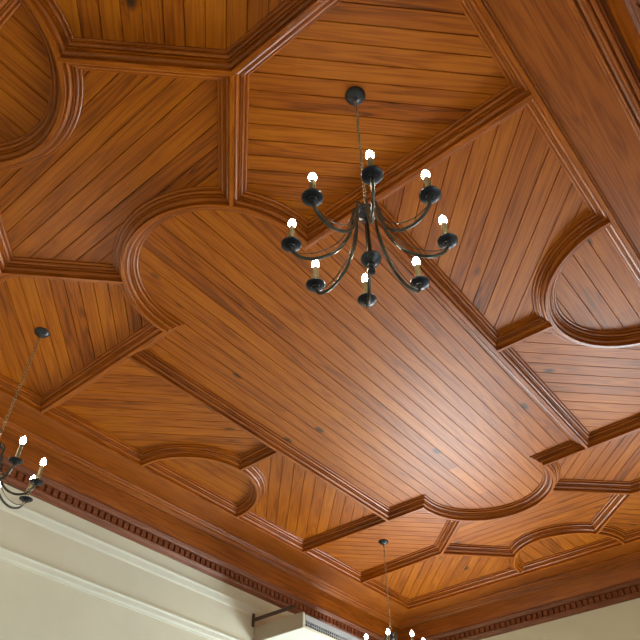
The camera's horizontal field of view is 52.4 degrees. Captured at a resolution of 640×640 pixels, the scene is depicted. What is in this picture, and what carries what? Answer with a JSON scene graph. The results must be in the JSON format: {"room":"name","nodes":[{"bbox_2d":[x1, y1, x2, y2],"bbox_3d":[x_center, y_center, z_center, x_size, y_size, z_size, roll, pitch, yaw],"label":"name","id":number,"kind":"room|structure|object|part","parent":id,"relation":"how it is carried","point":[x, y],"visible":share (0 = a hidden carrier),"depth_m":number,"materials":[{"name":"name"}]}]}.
{"room":"grand hall","nodes":[
{"label":"grand hall","id":0,"kind":"room"},
{"bbox_2d":[0,483,293,639],"bbox_3d":[-1.788,3.743,5.025,0.250,5.020,9.257,-30,-52,26],"label":"wall","id":1,"kind":"structure","parent":0,"point":[33,606],"depth_m":5.77,"materials":[{"name":"beige paint"}]},
{"bbox_2d":[0,546,239,639],"bbox_3d":[-1.689,2.634,6.006,0.031,0.092,8.757,-30,-52,26],"label":"trim","id":2,"kind":"structure","parent":1,"relation":"attached to","point":[6,555],"depth_m":5.81,"materials":[{"name":"beige paint"}]},
{"bbox_2d":[0,497,280,622],"bbox_3d":[-1.696,2.361,6.284,0.020,0.095,8.757,-30,-52,26],"label":"trim","id":3,"kind":"structure","parent":1,"relation":"attached to","point":[25,513],"depth_m":6.17,"materials":[{"name":"beige paint"}]},
{"bbox_2d":[0,393,406,639],"bbox_3d":[-1.470,1.970,6.411,0.612,0.385,8.761,-30,-52,26],"label":"trim","id":4,"kind":"structure","parent":1,"relation":"attached to","point":[82,478],"depth_m":6.58,"materials":[{"name":"brown wood"}]},
{"bbox_2d":[251,604,295,626],"bbox_3d":[-0.493,3.126,6.937,0.610,0.140,0.040,-30,-52,26],"label":"wall bracket","id":5,"kind":"object","parent":1,"relation":"attached to","point":[254,618],"visible":1,"depth_m":6.94,"materials":[{"name":"brown metal"}]},
{"bbox_3d":[-0.724,3.261,7.070,0.012,0.140,0.040,-30,-52,26],"label":"wall plate","id":6,"kind":"part","parent":5,"relation":"part of","materials":[{"name":"brown metal"}]},
{"bbox_2d":[254,612,360,639],"bbox_3d":[0.012,3.613,7.221,0.691,0.158,1.436,-30,-52,26],"label":"air conditioner","id":7,"kind":"object","parent":1,"relation":"attached to","point":[299,626],"visible":1,"depth_m":6.83,"materials":[{"name":"white plastic"}]},
{"bbox_3d":[-0.439,3.228,6.832,0.687,0.156,0.018,-30,-52,26],"label":"panel","id":8,"kind":"part","parent":7,"relation":"part of","materials":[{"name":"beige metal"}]},
{"bbox_3d":[0.003,3.618,7.227,0.667,0.148,1.400,-30,-52,26],"label":"casing","id":9,"kind":"part","parent":7,"relation":"part of","materials":[{"name":"white metal"}]},
{"bbox_3d":[0.262,3.507,7.025,0.034,0.028,1.414,-30,-52,26],"label":"rail","id":10,"kind":"part","parent":7,"relation":"part of","materials":[{"name":"white metal"}]},
{"bbox_2d":[305,614,360,639],"bbox_3d":[0.268,3.457,7.081,0.028,0.114,1.366,-30,-52,26],"label":"grille","id":11,"kind":"object","parent":7,"relation":"attached to","point":[313,626],"depth_m":6.86,"materials":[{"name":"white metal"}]},
{"bbox_2d":[0,0,639,598],"bbox_3d":[0.470,0.641,5.455,4.450,0.008,7.640,-30,-52,26],"label":"ceiling","id":12,"kind":"structure","parent":0,"point":[394,396],"depth_m":4.57,"materials":[{"name":"brown wood"}]},
{"bbox_2d":[0,213,13,284],"bbox_3d":[-2.369,-0.325,4.397,0.551,0.099,1.870,23,-50,-22],"label":"trim","id":13,"kind":"structure","parent":12,"relation":"attached to","point":[6,253],"depth_m":4.29,"materials":[{"name":"brown wood"}]},
{"bbox_2d":[0,327,49,508],"bbox_3d":[-2.077,0.596,4.372,0.675,1.427,0.675,24,-50,-23],"label":"chandelier","id":14,"kind":"object","parent":12,"relation":"hanging from","point":[40,332],"visible":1,"depth_m":4.09,"materials":[{"name":"black metal"}]},
{"bbox_3d":[-1.930,0.845,3.982,0.301,0.346,0.015,-26,-50,24],"label":"arm","id":15,"kind":"part","parent":14,"relation":"part of","materials":[{"name":"grey metal"}]},
{"bbox_3d":[-1.974,1.018,4.154,0.015,0.346,0.301,-26,-50,24],"label":"arm","id":16,"kind":"part","parent":14,"relation":"part of","materials":[{"name":"grey metal"}]},
{"bbox_3d":[-1.901,0.938,4.075,0.301,0.346,0.015,7,-45,-7],"label":"arm","id":17,"kind":"part","parent":14,"relation":"part of","materials":[{"name":"grey metal"}]},
{"bbox_3d":[-2.078,0.456,4.512,0.009,0.939,0.010,-26,-50,24],"label":"cord","id":18,"kind":"part","parent":14,"relation":"part of","materials":[{"name":"grey metal"}]},
{"bbox_3d":[-2.078,0.456,4.511,0.015,0.950,0.015,7,-45,-7],"label":"chain","id":19,"kind":"part","parent":14,"relation":"part of","materials":[{"name":"gold metal"}]},
{"bbox_3d":[-1.813,0.736,3.975,0.034,0.060,0.034,-26,-50,24],"label":"bulb","id":20,"kind":"part","parent":14,"relation":"part of","materials":[{"name":"white glass"}]},
{"bbox_3d":[-1.761,0.904,4.144,0.034,0.060,0.034,-26,-50,24],"label":"bulb","id":21,"kind":"part","parent":14,"relation":"part of","materials":[{"name":"white glass"}]},
{"bbox_2d":[0,0,83,169],"bbox_3d":[-1.731,-1.178,3.549,1.391,0.099,0.731,-30,-52,26],"label":"trim","id":22,"kind":"structure","parent":12,"relation":"attached to","point":[60,118],"depth_m":3.53,"materials":[{"name":"brown wood"}]},
{"bbox_2d":[1,257,122,283],"bbox_3d":[-1.733,-0.312,4.415,0.822,0.099,0.171,4,-45,-5],"label":"trim","id":23,"kind":"structure","parent":12,"relation":"attached to","point":[29,267],"depth_m":4.38,"materials":[{"name":"brown wood"}]},
{"bbox_2d":[58,0,341,80],"bbox_3d":[-0.397,-1.461,3.276,1.936,0.099,0.532,-14,-47,13],"label":"trim","id":24,"kind":"structure","parent":12,"relation":"attached to","point":[290,18],"depth_m":3.35,"materials":[{"name":"brown wood"}]},
{"bbox_2d":[141,444,266,517],"bbox_3d":[-0.968,1.496,6.236,0.728,0.099,1.422,-30,-52,26],"label":"trim","id":25,"kind":"structure","parent":12,"relation":"attached to","point":[257,480],"depth_m":5.99,"materials":[{"name":"brown wood"}]},
{"bbox_2d":[217,72,248,206],"bbox_3d":[-0.501,-1.018,3.719,0.171,0.099,0.846,4,-45,-4],"label":"trim","id":26,"kind":"structure","parent":12,"relation":"attached to","point":[232,91],"depth_m":3.69,"materials":[{"name":"brown wood"}]},
{"bbox_2d":[126,349,389,521],"bbox_3d":[-0.378,1.151,5.893,0.171,0.099,3.387,-31,-52,27],"label":"trim","id":27,"kind":"structure","parent":12,"relation":"attached to","point":[146,359],"depth_m":5.67,"materials":[{"name":"brown wood"}]},
{"bbox_2d":[240,444,278,470],"bbox_3d":[-0.561,1.269,6.012,0.476,0.099,0.172,-30,-52,26],"label":"trim","id":28,"kind":"structure","parent":12,"relation":"attached to","point":[263,452],"depth_m":5.98,"materials":[{"name":"brown wood"}]},
{"bbox_2d":[41,84,532,412],"bbox_3d":[-0.819,-0.439,4.296,4.434,0.099,0.930,-30,-52,26],"label":"trim","id":29,"kind":"structure","parent":12,"relation":"attached to","point":[509,101],"depth_m":4.06,"materials":[{"name":"brown wood"}]},
{"bbox_2d":[0,0,639,609],"bbox_3d":[0.490,0.680,5.429,4.629,0.099,7.708,-30,-52,26],"label":"trim","id":30,"kind":"structure","parent":12,"relation":"attached to","point":[479,13],"depth_m":5.39,"materials":[{"name":"brown wood"}]},
{"bbox_2d":[281,86,457,307],"bbox_3d":[0.198,-0.706,3.047,0.675,1.483,0.675,15,-47,-15],"label":"chandelier","id":31,"kind":"object","parent":12,"relation":"hanging from","point":[372,175],"visible":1,"depth_m":2.65,"materials":[{"name":"black metal"}]},
{"bbox_3d":[-0.118,-0.410,2.762,0.034,0.060,0.034,34,-54,-29],"label":"bulb","id":32,"kind":"part","parent":31,"relation":"part of","materials":[{"name":"white glass"}]},
{"bbox_3d":[-0.030,-0.572,2.601,0.034,0.060,0.034,34,-54,-29],"label":"bulb","id":33,"kind":"part","parent":31,"relation":"part of","materials":[{"name":"white glass"}]},
{"bbox_3d":[-0.020,-0.253,2.921,0.034,0.060,0.034,34,-54,-29],"label":"bulb","id":34,"kind":"part","parent":31,"relation":"part of","materials":[{"name":"white glass"}]},
{"bbox_3d":[0.025,-0.362,2.709,0.301,0.346,0.015,-1,-45,1],"label":"arm","id":35,"kind":"part","parent":31,"relation":"part of","materials":[{"name":"grey metal"}]},
{"bbox_3d":[0.074,-0.451,2.621,0.301,0.346,0.015,34,-54,-29],"label":"arm","id":36,"kind":"part","parent":31,"relation":"part of","materials":[{"name":"grey metal"}]},
{"bbox_3d":[0.080,-0.275,2.796,0.015,0.346,0.301,34,-54,-29],"label":"arm","id":37,"kind":"part","parent":31,"relation":"part of","materials":[{"name":"grey metal"}]},
{"bbox_3d":[0.197,-0.846,3.187,0.010,0.996,0.009,34,-54,-30],"label":"cord","id":38,"kind":"part","parent":31,"relation":"part of","materials":[{"name":"grey metal"}]},
{"bbox_3d":[0.197,-0.846,3.187,0.015,1.006,0.015,-1,-45,1],"label":"chain","id":39,"kind":"part","parent":31,"relation":"part of","materials":[{"name":"gold metal"}]},
{"bbox_3d":[0.208,-0.192,2.984,0.034,0.060,0.034,34,-54,-29],"label":"bulb","id":40,"kind":"part","parent":31,"relation":"part of","materials":[{"name":"white glass"}]},
{"bbox_3d":[0.205,-0.242,2.831,0.015,0.346,0.301,-1,-45,1],"label":"arm","id":41,"kind":"part","parent":31,"relation":"part of","materials":[{"name":"grey metal"}]},
{"bbox_3d":[0.201,-0.341,2.683,0.018,0.248,0.018,34,-54,-29],"label":"stem","id":42,"kind":"part","parent":31,"relation":"part of","materials":[{"name":"grey metal"}]},
{"bbox_3d":[0.193,-0.642,2.532,0.034,0.060,0.034,34,-54,-29],"label":"bulb","id":43,"kind":"part","parent":31,"relation":"part of","materials":[{"name":"white glass"}]},
{"bbox_3d":[0.197,-0.489,2.583,0.015,0.346,0.301,-1,-45,1],"label":"arm","id":44,"kind":"part","parent":31,"relation":"part of","materials":[{"name":"grey metal"}]},
{"bbox_3d":[0.328,-0.280,2.793,0.301,0.346,0.015,34,-54,-29],"label":"arm","id":45,"kind":"part","parent":31,"relation":"part of","materials":[{"name":"grey metal"}]},
{"bbox_3d":[0.322,-0.456,2.618,0.015,0.346,0.301,34,-54,-29],"label":"arm","id":46,"kind":"part","parent":31,"relation":"part of","materials":[{"name":"grey metal"}]},
{"bbox_3d":[0.376,-0.369,2.705,0.301,0.346,0.015,-1,-45,1],"label":"arm","id":47,"kind":"part","parent":31,"relation":"part of","materials":[{"name":"grey metal"}]},
{"bbox_3d":[0.431,-0.262,2.915,0.034,0.060,0.034,34,-54,-29],"label":"bulb","id":48,"kind":"part","parent":31,"relation":"part of","materials":[{"name":"white glass"}]},
{"bbox_3d":[0.421,-0.581,2.596,0.034,0.060,0.034,34,-54,-29],"label":"bulb","id":49,"kind":"part","parent":31,"relation":"part of","materials":[{"name":"white glass"}]},
{"bbox_3d":[0.519,-0.423,2.755,0.034,0.060,0.034,34,-54,-29],"label":"bulb","id":50,"kind":"part","parent":31,"relation":"part of","materials":[{"name":"white glass"}]},
{"bbox_2d":[365,539,424,639],"bbox_3d":[0.716,2.981,6.798,0.675,1.410,0.675,8,-46,-8],"label":"chandelier","id":51,"kind":"object","parent":12,"relation":"hanging from","point":[389,635],"visible":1,"depth_m":6.58,"materials":[{"name":"black metal"}]},
{"bbox_3d":[0.715,2.841,6.938,0.015,0.933,0.015,25,-50,-24],"label":"chain","id":52,"kind":"part","parent":51,"relation":"part of","materials":[{"name":"gold metal"}]},
{"bbox_2d":[360,543,514,582],"bbox_3d":[1.292,2.769,7.531,1.909,0.099,0.576,-16,-47,15],"label":"trim","id":53,"kind":"structure","parent":12,"relation":"attached to","point":[430,552],"depth_m":7.40,"materials":[{"name":"brown wood"}]},
{"bbox_2d":[434,520,462,553],"bbox_3d":[1.420,2.328,7.090,0.171,0.099,0.775,5,-45,-5],"label":"trim","id":54,"kind":"structure","parent":12,"relation":"attached to","point":[451,527],"depth_m":7.10,"materials":[{"name":"brown wood"}]},
{"bbox_2d":[302,413,639,552],"bbox_3d":[1.752,1.777,6.540,4.409,0.099,0.921,-30,-52,26],"label":"trim","id":55,"kind":"structure","parent":12,"relation":"attached to","point":[547,460],"depth_m":6.65,"materials":[{"name":"brown wood"}]},
{"bbox_2d":[358,202,589,449],"bbox_3d":[1.331,0.207,4.962,0.181,0.099,3.407,-30,-52,26],"label":"trim","id":56,"kind":"structure","parent":12,"relation":"attached to","point":[441,287],"depth_m":4.81,"materials":[{"name":"brown wood"}]},
{"bbox_2d":[496,316,553,351],"bbox_3d":[1.517,0.112,4.871,0.475,0.099,0.171,-28,-51,25],"label":"trim","id":57,"kind":"structure","parent":12,"relation":"attached to","point":[534,326],"depth_m":4.84,"materials":[{"name":"brown wood"}]},
{"bbox_2d":[505,522,625,573],"bbox_3d":[2.639,2.508,7.283,1.394,0.099,0.775,-30,-52,26],"label":"trim","id":58,"kind":"structure","parent":12,"relation":"attached to","point":[610,531],"depth_m":7.09,"materials":[{"name":"brown wood"}]},
{"bbox_2d":[532,213,639,347],"bbox_3d":[1.932,-0.127,4.635,0.764,0.099,1.432,-30,-52,26],"label":"trim","id":59,"kind":"structure","parent":12,"relation":"attached to","point":[544,288],"depth_m":4.59,"materials":[{"name":"brown wood"}]},
{"bbox_2d":[552,479,631,494],"bbox_3d":[2.673,1.663,6.435,0.816,0.099,0.171,3,-45,-4],"label":"trim","id":60,"kind":"structure","parent":12,"relation":"attached to","point":[563,485],"depth_m":6.40,"materials":[{"name":"brown wood"}]},
{"bbox_2d":[590,478,639,533],"bbox_3d":[3.304,1.667,6.444,0.538,0.099,1.872,24,-50,-23],"label":"trim","id":61,"kind":"structure","parent":12,"relation":"attached to","point":[614,504],"depth_m":6.70,"materials":[{"name":"brown wood"}]},
{"bbox_2d":[481,598,639,639],"bbox_3d":[3.358,4.856,6.186,5.678,5.020,0.250,-30,-52,26],"label":"wall","id":62,"kind":"structure","parent":0,"point":[620,621],"depth_m":7.52,"materials":[{"name":"beige paint"}]},
{"bbox_2d":[399,541,639,639],"bbox_3d":[3.072,3.043,7.526,5.682,0.385,0.612,-30,-52,26],"label":"trim","id":63,"kind":"structure","parent":62,"relation":"attached to","point":[610,577],"depth_m":7.95,"materials":[{"name":"brown wood"}]},
{"bbox_3d":[2.799,1.071,2.387,0.250,5.020,9.257,-30,-52,26],"label":"wall","id":64,"kind":"structure","parent":0,"visible":0},
{"bbox_2d":[487,0,639,252],"bbox_3d":[2.453,-0.316,4.154,0.612,0.385,8.761,-30,-52,26],"label":"ceiling beam","id":65,"kind":"structure","parent":64,"relation":"attached to","point":[583,56],"depth_m":3.42,"materials":[{"name":"brown wood"}]}
]}

